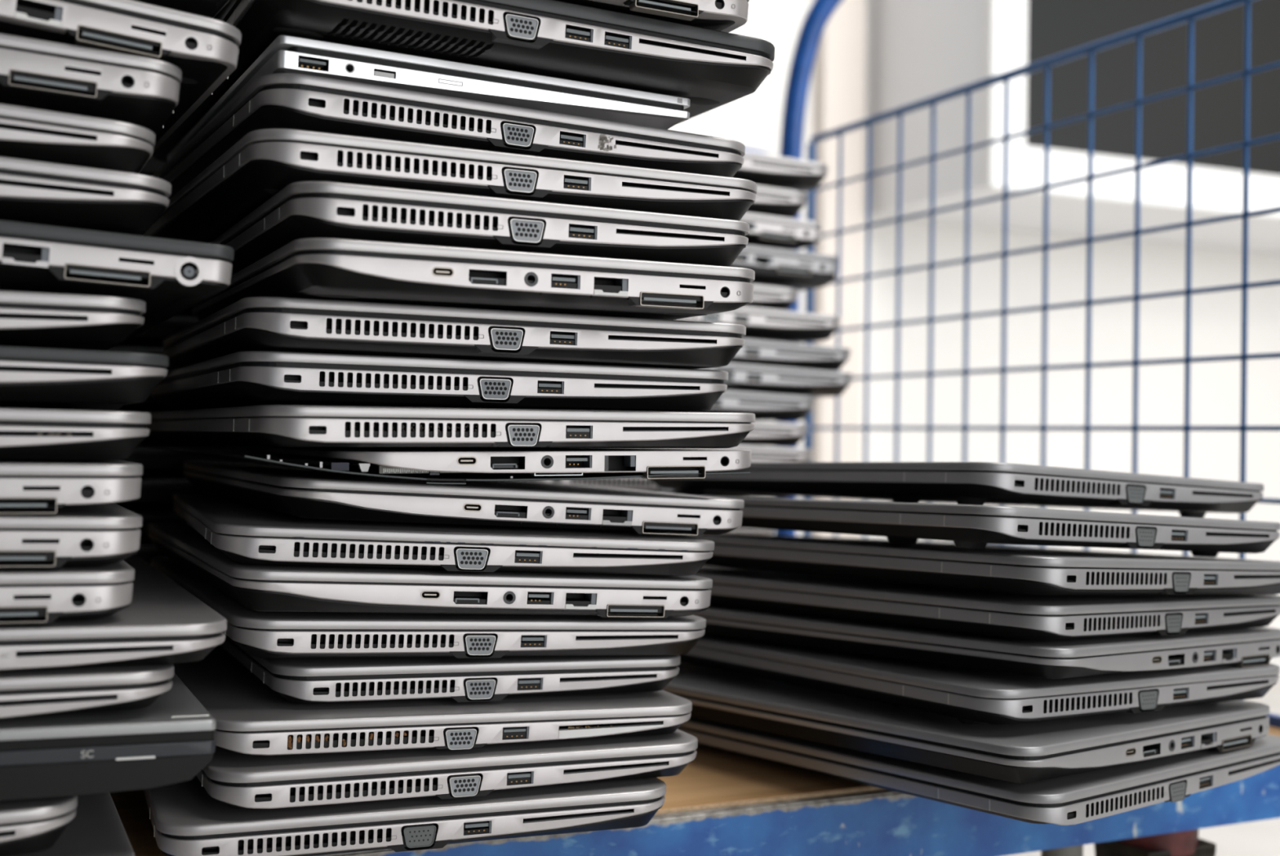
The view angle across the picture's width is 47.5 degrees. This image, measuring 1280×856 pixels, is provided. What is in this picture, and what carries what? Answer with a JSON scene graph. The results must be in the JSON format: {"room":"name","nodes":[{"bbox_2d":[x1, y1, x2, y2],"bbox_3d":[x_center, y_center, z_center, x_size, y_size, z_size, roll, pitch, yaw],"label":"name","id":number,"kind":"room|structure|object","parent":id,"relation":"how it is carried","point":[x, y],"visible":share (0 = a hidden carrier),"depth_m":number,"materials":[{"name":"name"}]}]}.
{"room":"electronics warehouse","nodes":[
{"label":"electronics warehouse","id":0,"kind":"room"},
{"bbox_2d":[667,0,1279,628],"bbox_3d":[1.463,-0.854,2.863,5.900,2.620,0.100,1,0,-25],"label":"wall","id":1,"kind":"structure","parent":0,"point":[753,120],"depth_m":2.45,"materials":[{"name":"white paint"}]},
{"bbox_2d":[811,0,865,537],"bbox_3d":[0.314,-0.913,2.256,0.073,2.540,0.030,1,0,-25],"label":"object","id":2,"kind":"structure","parent":1,"relation":"attached to","point":[840,58],"depth_m":2.24,"materials":[{"name":"beige paint"}]},
{"bbox_2d":[862,0,1279,253],"bbox_3d":[0.945,-0.774,2.391,1.152,0.900,0.318,1,0,-25],"label":"window","id":3,"kind":"structure","parent":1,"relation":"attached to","point":[916,51],"depth_m":2.15,"materials":[{"name":"white"}]},
{"bbox_2d":[1269,657,1279,675],"bbox_3d":[1.470,0.415,2.805,5.900,0.080,0.012,1,0,-25],"label":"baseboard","id":4,"kind":"structure","parent":1,"relation":"attached to","point":[1276,661],"depth_m":2.65,"materials":[{"name":"white"}]},
{"bbox_2d":[1004,675,1279,855],"bbox_3d":[0.494,0.482,0.997,10.000,0.100,8.000,1,0,0],"label":"floor","id":5,"kind":"structure","parent":0,"point":[1260,837],"depth_m":1.56,"materials":[{"name":"white"}]},
{"bbox_2d":[110,0,1279,855],"bbox_3d":[-0.240,-0.065,0.999,1.472,0.968,0.706,1,0,-25],"label":"trolley","id":6,"kind":"object","parent":5,"relation":"on","point":[722,803],"visible":0.29,"depth_m":0.92,"materials":[{"name":"blue metal"}]},
{"bbox_2d":[8,792,134,855],"bbox_3d":[-0.368,0.177,0.652,0.237,0.028,0.338,1,0,-25],"label":"laptop","id":7,"kind":"object","parent":6,"relation":"on","point":[96,828],"visible":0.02,"depth_m":0.59,"materials":[{"name":"metal"}]},
{"bbox_2d":[0,795,77,855],"bbox_3d":[-0.387,0.151,0.643,0.237,0.027,0.338,1,0,-25],"label":"laptop","id":8,"kind":"object","parent":7,"relation":"on","point":[32,825],"visible":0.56,"depth_m":0.54,"materials":[{"name":"metal"}]},
{"bbox_2d":[0,672,216,800],"bbox_3d":[-0.348,0.121,0.662,0.250,0.027,0.340,2,-1,-25],"label":"laptop","id":9,"kind":"object","parent":8,"relation":"on","point":[170,740],"visible":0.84,"depth_m":0.55,"materials":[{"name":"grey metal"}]},
{"bbox_2d":[0,663,173,718],"bbox_3d":[-0.354,0.098,0.658,0.237,0.019,0.338,1,0,-25],"label":"laptop","id":10,"kind":"object","parent":9,"relation":"on","point":[83,689],"visible":0.48,"depth_m":0.54,"materials":[{"name":"metal"}]},
{"bbox_2d":[0,555,226,670],"bbox_3d":[-0.336,0.080,0.667,0.237,0.021,0.338,1,0,-25],"label":"laptop","id":11,"kind":"object","parent":10,"relation":"on","point":[162,623],"visible":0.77,"depth_m":0.55,"materials":[{"name":"metal"}]},
{"bbox_2d":[0,560,134,624],"bbox_3d":[-0.367,0.060,0.652,0.235,0.020,0.338,2,-1,-25],"label":"laptop","id":12,"kind":"object","parent":11,"relation":"on","point":[28,595],"visible":0.63,"depth_m":0.54,"materials":[{"name":"metal"}]},
{"bbox_2d":[0,502,142,568],"bbox_3d":[-0.365,0.040,0.653,0.235,0.020,0.338,2,-1,-25],"label":"laptop","id":13,"kind":"object","parent":12,"relation":"on","point":[77,535],"visible":0.81,"depth_m":0.54,"materials":[{"name":"metal"}]},
{"bbox_2d":[0,459,142,514],"bbox_3d":[-0.364,0.021,0.653,0.235,0.019,0.338,1,-1,-25],"label":"laptop","id":14,"kind":"object","parent":13,"relation":"on","point":[24,483],"visible":0.87,"depth_m":0.54,"materials":[{"name":"metal"}]},
{"bbox_2d":[0,408,151,460],"bbox_3d":[-0.362,0.001,0.655,0.237,0.021,0.338,1,0,-25],"label":"laptop","id":15,"kind":"object","parent":14,"relation":"on","point":[24,433],"visible":1,"depth_m":0.54,"materials":[{"name":"metal"}]},
{"bbox_2d":[0,346,168,410],"bbox_3d":[-0.356,-0.021,0.657,0.237,0.025,0.338,1,0,-25],"label":"laptop","id":16,"kind":"object","parent":15,"relation":"on","point":[31,378],"visible":0.94,"depth_m":0.54,"materials":[{"name":"metal"}]},
{"bbox_2d":[0,290,146,351],"bbox_3d":[-0.364,-0.042,0.654,0.237,0.018,0.338,1,0,-25],"label":"laptop","id":17,"kind":"object","parent":16,"relation":"on","point":[27,319],"visible":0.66,"depth_m":0.54,"materials":[{"name":"metal"}]},
{"bbox_2d":[0,220,234,339],"bbox_3d":[-0.334,-0.068,0.668,0.235,0.030,0.338,1,0,-25],"label":"laptop","id":18,"kind":"object","parent":17,"relation":"on","point":[171,277],"visible":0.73,"depth_m":0.55,"materials":[{"name":"metal"}]},
{"bbox_2d":[0,156,171,235],"bbox_3d":[-0.355,-0.092,0.658,0.237,0.030,0.338,1,0,-25],"label":"laptop","id":19,"kind":"object","parent":18,"relation":"on","point":[32,192],"visible":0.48,"depth_m":0.54,"materials":[{"name":"metal"}]},
{"bbox_2d":[0,103,155,173],"bbox_3d":[-0.361,-0.114,0.655,0.237,0.029,0.338,1,0,-25],"label":"laptop","id":20,"kind":"object","parent":19,"relation":"on","point":[29,134],"visible":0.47,"depth_m":0.54,"materials":[{"name":"metal"}]},
{"bbox_2d":[0,33,182,137],"bbox_3d":[-0.351,-0.135,0.660,0.235,0.035,0.338,1,0,-25],"label":"laptop","id":21,"kind":"object","parent":20,"relation":"on","point":[142,91],"visible":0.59,"depth_m":0.55,"materials":[{"name":"metal"}]},
{"bbox_2d":[0,0,241,153],"bbox_3d":[-0.334,-0.161,0.663,0.234,0.037,0.338,1,0,-27],"label":"laptop","id":22,"kind":"object","parent":21,"relation":"on","point":[206,51],"visible":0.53,"depth_m":0.55,"materials":[{"name":"metal"}]},
{"bbox_2d":[132,0,230,18],"bbox_3d":[-0.338,-0.183,0.659,0.237,0.028,0.338,1,0,-29],"label":"laptop","id":23,"kind":"object","parent":22,"relation":"on","point":[206,8],"visible":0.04,"depth_m":0.58,"materials":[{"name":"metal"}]},
{"bbox_2d":[143,775,666,855],"bbox_3d":[-0.155,0.182,0.809,0.237,0.025,0.338,1,0,-22],"label":"laptop","id":24,"kind":"object","parent":6,"relation":"on","point":[186,820],"visible":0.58,"depth_m":0.65,"materials":[{"name":"metal"}]},
{"bbox_2d":[195,728,697,808],"bbox_3d":[-0.144,0.159,0.816,0.237,0.023,0.338,1,0,-25],"label":"laptop","id":25,"kind":"object","parent":24,"relation":"on","point":[239,780],"visible":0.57,"depth_m":0.66,"materials":[{"name":"metal"}]},
{"bbox_2d":[172,644,692,755],"bbox_3d":[-0.147,0.139,0.822,0.237,0.024,0.338,1,0,-25],"label":"laptop","id":26,"kind":"object","parent":25,"relation":"on","point":[251,717],"visible":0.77,"depth_m":0.67,"materials":[{"name":"metal"}]},
{"bbox_2d":[219,636,680,704],"bbox_3d":[-0.133,0.121,0.831,0.207,0.020,0.306,3,-1,-25],"label":"laptop","id":27,"kind":"object","parent":26,"relation":"on","point":[304,681],"visible":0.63,"depth_m":0.69,"materials":[{"name":"metal"}]},
{"bbox_2d":[151,557,706,657],"bbox_3d":[-0.139,0.099,0.834,0.237,0.029,0.338,1,0,-25],"label":"laptop","id":28,"kind":"object","parent":27,"relation":"on","point":[261,634],"visible":0.62,"depth_m":0.68,"materials":[{"name":"metal"}]},
{"bbox_2d":[147,523,712,617],"bbox_3d":[-0.137,0.078,0.819,0.235,0.032,0.338,1,0,-25],"label":"laptop","id":29,"kind":"object","parent":28,"relation":"on","point":[259,588],"visible":0.69,"depth_m":0.67,"materials":[{"name":"metal"}]},
{"bbox_2d":[173,493,714,576],"bbox_3d":[-0.129,0.057,0.816,0.237,0.028,0.338,1,0,-21],"label":"laptop","id":30,"kind":"object","parent":29,"relation":"on","point":[246,533],"visible":0.8,"depth_m":0.66,"materials":[{"name":"metal"}]},
{"bbox_2d":[182,462,744,536],"bbox_3d":[-0.120,0.038,0.836,0.235,0.030,0.338,1,0,-25],"label":"laptop","id":31,"kind":"object","parent":30,"relation":"on","point":[309,494],"visible":0.95,"depth_m":0.69,"materials":[{"name":"metal"}]},
{"bbox_2d":[157,444,751,484],"bbox_3d":[-0.116,0.017,0.785,0.243,0.015,0.306,0,0,-25],"label":"laptop","id":32,"kind":"object","parent":31,"relation":"on","point":[426,464],"visible":0.88,"depth_m":0.67,"materials":[{"name":"metal"}]},
{"bbox_2d":[145,405,755,448],"bbox_3d":[-0.121,0.000,0.785,0.237,0.020,0.338,1,0,-27],"label":"laptop","id":33,"kind":"object","parent":32,"relation":"on","point":[285,426],"visible":0.98,"depth_m":0.63,"materials":[{"name":"metal"}]},
{"bbox_2d":[151,351,728,411],"bbox_3d":[-0.130,-0.020,0.808,0.237,0.023,0.338,1,0,-25],"label":"laptop","id":34,"kind":"object","parent":33,"relation":"on","point":[246,378],"visible":0.88,"depth_m":0.66,"materials":[{"name":"metal"}]},
{"bbox_2d":[162,297,746,368],"bbox_3d":[-0.120,-0.041,0.794,0.237,0.022,0.338,1,0,-24],"label":"laptop","id":35,"kind":"object","parent":34,"relation":"on","point":[271,324],"visible":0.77,"depth_m":0.64,"materials":[{"name":"metal"}]},
{"bbox_2d":[191,238,755,320],"bbox_3d":[-0.102,-0.063,0.738,0.206,0.020,0.306,1,-1,-25],"label":"laptop","id":36,"kind":"object","parent":35,"relation":"on","point":[318,268],"visible":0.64,"depth_m":0.60,"materials":[{"name":"metal"}]},
{"bbox_2d":[210,181,749,275],"bbox_3d":[-0.104,-0.084,0.744,0.207,0.022,0.306,1,0,-25],"label":"laptop","id":37,"kind":"object","parent":36,"relation":"on","point":[308,209],"visible":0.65,"depth_m":0.60,"materials":[{"name":"metal"}]},
{"bbox_2d":[142,128,757,243],"bbox_3d":[-0.121,-0.106,0.771,0.237,0.022,0.338,1,0,-27],"label":"laptop","id":38,"kind":"object","parent":37,"relation":"on","point":[262,163],"visible":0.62,"depth_m":0.62,"materials":[{"name":"metal"}]},
{"bbox_2d":[152,73,745,199],"bbox_3d":[-0.125,-0.131,0.798,0.237,0.028,0.338,1,0,-27],"label":"laptop","id":39,"kind":"object","parent":38,"relation":"on","point":[293,101],"visible":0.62,"depth_m":0.64,"materials":[{"name":"metal"}]},
{"bbox_2d":[167,35,689,161],"bbox_3d":[-0.129,-0.151,0.777,0.194,0.017,0.300,2,-1,-26],"label":"laptop","id":40,"kind":"object","parent":39,"relation":"on","point":[286,54],"visible":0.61,"depth_m":0.64,"materials":[{"name":"silver metal"}]},
{"bbox_2d":[438,79,462,86],"bbox_3d":[-0.083,-0.150,0.633,0.011,0.002,0.001,2,-1,-26],"label":"tray","id":41,"kind":"object","parent":40,"relation":"on","point":[438,79],"depth_m":0.63,"materials":[{"name":"silver metal"}]},
{"bbox_2d":[151,0,774,162],"bbox_3d":[-0.123,-0.172,0.791,0.239,0.029,0.383,1,0,-26],"label":"laptop","id":42,"kind":"object","parent":40,"relation":"on","point":[711,68],"visible":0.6,"depth_m":0.63,"materials":[{"name":"metal"}]},
{"bbox_2d":[213,0,749,32],"bbox_3d":[-0.123,-0.192,0.752,0.235,0.019,0.338,2,-1,-25],"label":"laptop","id":43,"kind":"object","parent":42,"relation":"on","point":[722,15],"visible":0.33,"depth_m":0.64,"materials":[{"name":"metal"}]},
{"bbox_2d":[677,716,1279,825],"bbox_3d":[0.178,0.186,0.885,0.237,0.024,0.338,1,0,-38],"label":"laptop","id":44,"kind":"object","parent":6,"relation":"on","point":[1088,796],"visible":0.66,"depth_m":0.75,"materials":[{"name":"grey metal"}]},
{"bbox_2d":[662,662,1269,783],"bbox_3d":[0.163,0.166,0.877,0.235,0.020,0.338,2,-3,-39],"label":"laptop","id":45,"kind":"object","parent":44,"relation":"on","point":[1024,753],"visible":0.7,"depth_m":0.76,"materials":[{"name":"grey metal"}]},
{"bbox_2d":[679,633,1279,724],"bbox_3d":[0.177,0.143,0.897,0.237,0.033,0.339,1,0,-33],"label":"laptop","id":46,"kind":"object","parent":45,"relation":"on","point":[971,695],"visible":0.68,"depth_m":0.76,"materials":[{"name":"grey metal"}]},
{"bbox_2d":[693,604,1279,679],"bbox_3d":[0.182,0.122,0.897,0.235,0.031,0.339,1,0,-40],"label":"laptop","id":47,"kind":"object","parent":46,"relation":"on","point":[1250,646],"visible":0.67,"depth_m":0.77,"materials":[{"name":"grey metal"}]},
{"bbox_2d":[693,566,1279,641],"bbox_3d":[0.182,0.104,0.901,0.237,0.034,0.339,1,0,-38],"label":"laptop","id":48,"kind":"object","parent":47,"relation":"on","point":[1041,618],"visible":0.83,"depth_m":0.77,"materials":[{"name":"grey metal"}]},
{"bbox_2d":[665,532,1279,595],"bbox_3d":[0.188,0.082,0.896,0.237,0.038,0.339,1,0,-36],"label":"laptop","id":49,"kind":"object","parent":48,"relation":"on","point":[1032,571],"visible":0.84,"depth_m":0.77,"materials":[{"name":"grey metal"}]},
{"bbox_2d":[709,496,1279,557],"bbox_3d":[0.178,0.059,0.899,0.237,0.040,0.339,1,0,-32],"label":"laptop","id":50,"kind":"object","parent":49,"relation":"on","point":[969,526],"visible":0.89,"depth_m":0.75,"materials":[{"name":"grey metal"}]},
{"bbox_2d":[648,462,1263,518],"bbox_3d":[0.189,0.039,0.945,0.237,0.041,0.338,1,0,-32],"label":"laptop","id":51,"kind":"object","parent":50,"relation":"on","point":[966,483],"visible":0.9,"depth_m":0.82,"materials":[{"name":"grey metal"}]},
{"bbox_3d":[-0.046,0.174,1.261,0.237,0.020,0.338,1,0,-25],"label":"laptop","id":52,"kind":"object","parent":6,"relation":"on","visible":0},
{"label":"laptop","id":53,"kind":"object","parent":52,"relation":"on","visible":0},
{"bbox_3d":[-0.056,0.130,1.256,0.237,0.020,0.338,2,-1,-25],"label":"laptop","id":54,"kind":"object","parent":53,"relation":"on","visible":0},
{"label":"laptop","id":55,"kind":"object","parent":54,"relation":"on","visible":0},
{"bbox_2d":[724,527,773,535],"bbox_3d":[-0.066,0.086,1.251,0.237,0.020,0.338,2,-1,-25],"label":"laptop","id":56,"kind":"object","parent":55,"relation":"on","point":[740,531],"visible":0.02,"depth_m":1.14,"materials":[{"name":"metal"}]},
{"label":"laptop","id":57,"kind":"object","parent":56,"relation":"on","visible":0},
{"bbox_2d":[540,477,790,498],"bbox_3d":[-0.044,0.042,1.261,0.237,0.026,0.338,1,0,-25],"label":"laptop","id":58,"kind":"object","parent":57,"relation":"on","point":[631,483],"visible":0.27,"depth_m":1.10,"materials":[{"name":"metal"}]},
{"bbox_2d":[696,444,813,462],"bbox_3d":[-0.033,0.020,1.267,0.237,0.028,0.338,1,0,-25],"label":"laptop","id":59,"kind":"object","parent":58,"relation":"on","point":[758,453],"visible":0.09,"depth_m":1.15,"materials":[{"name":"metal"}]},
{"bbox_2d":[738,421,808,446],"bbox_3d":[-0.037,0.000,1.264,0.237,0.027,0.338,1,0,-25],"label":"laptop","id":60,"kind":"object","parent":59,"relation":"on","point":[765,433],"visible":0.11,"depth_m":1.15,"materials":[{"name":"metal"}]},
{"bbox_2d":[680,390,815,421],"bbox_3d":[-0.031,-0.021,1.267,0.237,0.028,0.338,1,0,-25],"label":"laptop","id":61,"kind":"object","parent":60,"relation":"on","point":[766,406],"visible":0.13,"depth_m":1.15,"materials":[{"name":"grey metal"}]},
{"bbox_2d":[695,363,853,397],"bbox_3d":[0.001,-0.041,1.282,0.237,0.028,0.338,1,0,-25],"label":"laptop","id":62,"kind":"object","parent":61,"relation":"on","point":[741,377],"visible":0.23,"depth_m":1.15,"materials":[{"name":"grey metal"}]},
{"bbox_2d":[729,338,850,371],"bbox_3d":[-0.001,-0.061,1.282,0.237,0.027,0.338,1,0,-25],"label":"laptop","id":63,"kind":"object","parent":62,"relation":"on","point":[754,352],"visible":0.17,"depth_m":1.16,"materials":[{"name":"grey metal"}]},
{"bbox_2d":[675,306,840,343],"bbox_3d":[-0.010,-0.087,1.278,0.237,0.028,0.338,1,0,-25],"label":"laptop","id":64,"kind":"object","parent":63,"relation":"on","point":[761,324],"visible":0.25,"depth_m":1.15,"materials":[{"name":"metal"}]},
{"bbox_2d":[744,284,798,310],"bbox_3d":[-0.046,-0.108,1.261,0.237,0.025,0.338,1,0,-25],"label":"laptop","id":65,"kind":"object","parent":64,"relation":"on","point":[764,296],"visible":0.09,"depth_m":1.15,"materials":[{"name":"metal"}]},
{"bbox_2d":[730,244,838,291],"bbox_3d":[-0.012,-0.132,1.276,0.235,0.034,0.338,1,0,-25],"label":"laptop","id":66,"kind":"object","parent":65,"relation":"on","point":[800,271],"visible":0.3,"depth_m":1.15,"materials":[{"name":"grey metal"}]},
{"bbox_2d":[739,213,822,250],"bbox_3d":[-0.026,-0.161,1.270,0.235,0.028,0.338,1,0,-25],"label":"laptop","id":67,"kind":"object","parent":66,"relation":"on","point":[765,231],"visible":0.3,"depth_m":1.15,"materials":[{"name":"metal"}]},
{"bbox_2d":[746,185,806,218],"bbox_3d":[-0.039,-0.184,1.264,0.237,0.028,0.338,1,0,-25],"label":"laptop","id":68,"kind":"object","parent":67,"relation":"on","point":[771,202],"visible":0.09,"depth_m":1.15,"materials":[{"name":"metal"}]},
{"bbox_2d":[732,151,827,192],"bbox_3d":[-0.021,-0.208,1.272,0.237,0.028,0.338,1,0,-25],"label":"laptop","id":69,"kind":"object","parent":68,"relation":"on","point":[764,170],"visible":0.14,"depth_m":1.15,"materials":[{"name":"metal"}]},
{"bbox_3d":[-0.376,0.179,1.111,0.236,0.029,0.330,1,0,-25],"label":"laptop","id":70,"kind":"object","parent":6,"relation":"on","visible":0},
{"bbox_3d":[-0.364,0.153,1.117,0.236,0.020,0.330,1,0,-26],"label":"laptop","id":71,"kind":"object","parent":70,"relation":"on","visible":0},
{"bbox_3d":[-0.365,0.131,1.113,0.236,0.020,0.330,1,0,-24],"label":"laptop","id":72,"kind":"object","parent":71,"relation":"on","visible":0},
{"bbox_3d":[-0.382,0.109,1.110,0.236,0.020,0.330,1,0,-26],"label":"laptop","id":73,"kind":"object","parent":72,"relation":"on","visible":0},
{"bbox_2d":[131,540,166,564],"bbox_3d":[-0.366,0.088,1.115,0.236,0.020,0.330,1,0,-25],"label":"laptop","id":74,"kind":"object","parent":73,"relation":"on","point":[148,550],"visible":0.02,"depth_m":0.95,"materials":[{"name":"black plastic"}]},
{"bbox_2d":[128,508,188,541],"bbox_3d":[-0.360,0.066,1.119,0.236,0.020,0.330,1,0,-26],"label":"laptop","id":75,"kind":"object","parent":74,"relation":"on","point":[159,515],"visible":0.02,"depth_m":0.96,"materials":[{"name":"black plastic"}]},
{"bbox_2d":[115,476,209,509],"bbox_3d":[-0.370,0.045,1.111,0.236,0.020,0.330,1,0,-24],"label":"laptop","id":76,"kind":"object","parent":75,"relation":"on","point":[156,492],"visible":0.06,"depth_m":0.96,"materials":[{"name":"black plastic"}]},
{"bbox_2d":[120,444,331,476],"bbox_3d":[-0.364,0.023,1.118,0.236,0.020,0.330,1,0,-26],"label":"laptop","id":77,"kind":"object","parent":76,"relation":"on","point":[156,462],"visible":0.16,"depth_m":0.97,"materials":[{"name":"black plastic"}]},
{"bbox_3d":[-0.368,0.002,1.114,0.236,0.020,0.330,1,0,-25],"label":"laptop","id":78,"kind":"object","parent":77,"relation":"on","visible":0},
{"bbox_2d":[88,393,199,412],"bbox_3d":[-0.378,-0.020,1.111,0.236,0.020,0.330,1,0,-26],"label":"laptop","id":79,"kind":"object","parent":78,"relation":"on","point":[152,404],"visible":0.02,"depth_m":0.96,"materials":[{"name":"black plastic"}]},
{"bbox_2d":[106,346,174,371],"bbox_3d":[-0.360,-0.042,1.115,0.236,0.020,0.330,1,0,-24],"label":"laptop","id":80,"kind":"object","parent":79,"relation":"on","point":[155,351],"visible":0.02,"depth_m":0.95,"materials":[{"name":"black plastic"}]},
{"bbox_2d":[114,316,199,348],"bbox_3d":[-0.361,-0.063,1.120,0.236,0.020,0.330,1,0,-26],"label":"laptop","id":81,"kind":"object","parent":80,"relation":"on","point":[153,338],"visible":0.03,"depth_m":0.96,"materials":[{"name":"black plastic"}]},
{"bbox_3d":[-0.372,-0.085,1.112,0.236,0.020,0.330,1,0,-25],"label":"laptop","id":82,"kind":"object","parent":81,"relation":"on","visible":0},
{"bbox_3d":[-0.361,-0.106,1.119,0.236,0.020,0.330,1,0,-26],"label":"laptop","id":83,"kind":"object","parent":82,"relation":"on","visible":0},
{"bbox_3d":[-0.362,-0.128,1.114,0.236,0.020,0.330,1,0,-24],"label":"laptop","id":84,"kind":"object","parent":83,"relation":"on","visible":0},
{"bbox_3d":[-0.378,-0.150,1.112,0.236,0.020,0.330,1,0,-26],"label":"laptop","id":85,"kind":"object","parent":84,"relation":"on","visible":0},
{"bbox_2d":[139,155,167,176],"bbox_3d":[-0.363,-0.171,1.117,0.236,0.020,0.330,1,0,-25],"label":"laptop","id":86,"kind":"object","parent":85,"relation":"on","point":[153,166],"visible":0.02,"depth_m":0.95,"materials":[{"name":"black plastic"}]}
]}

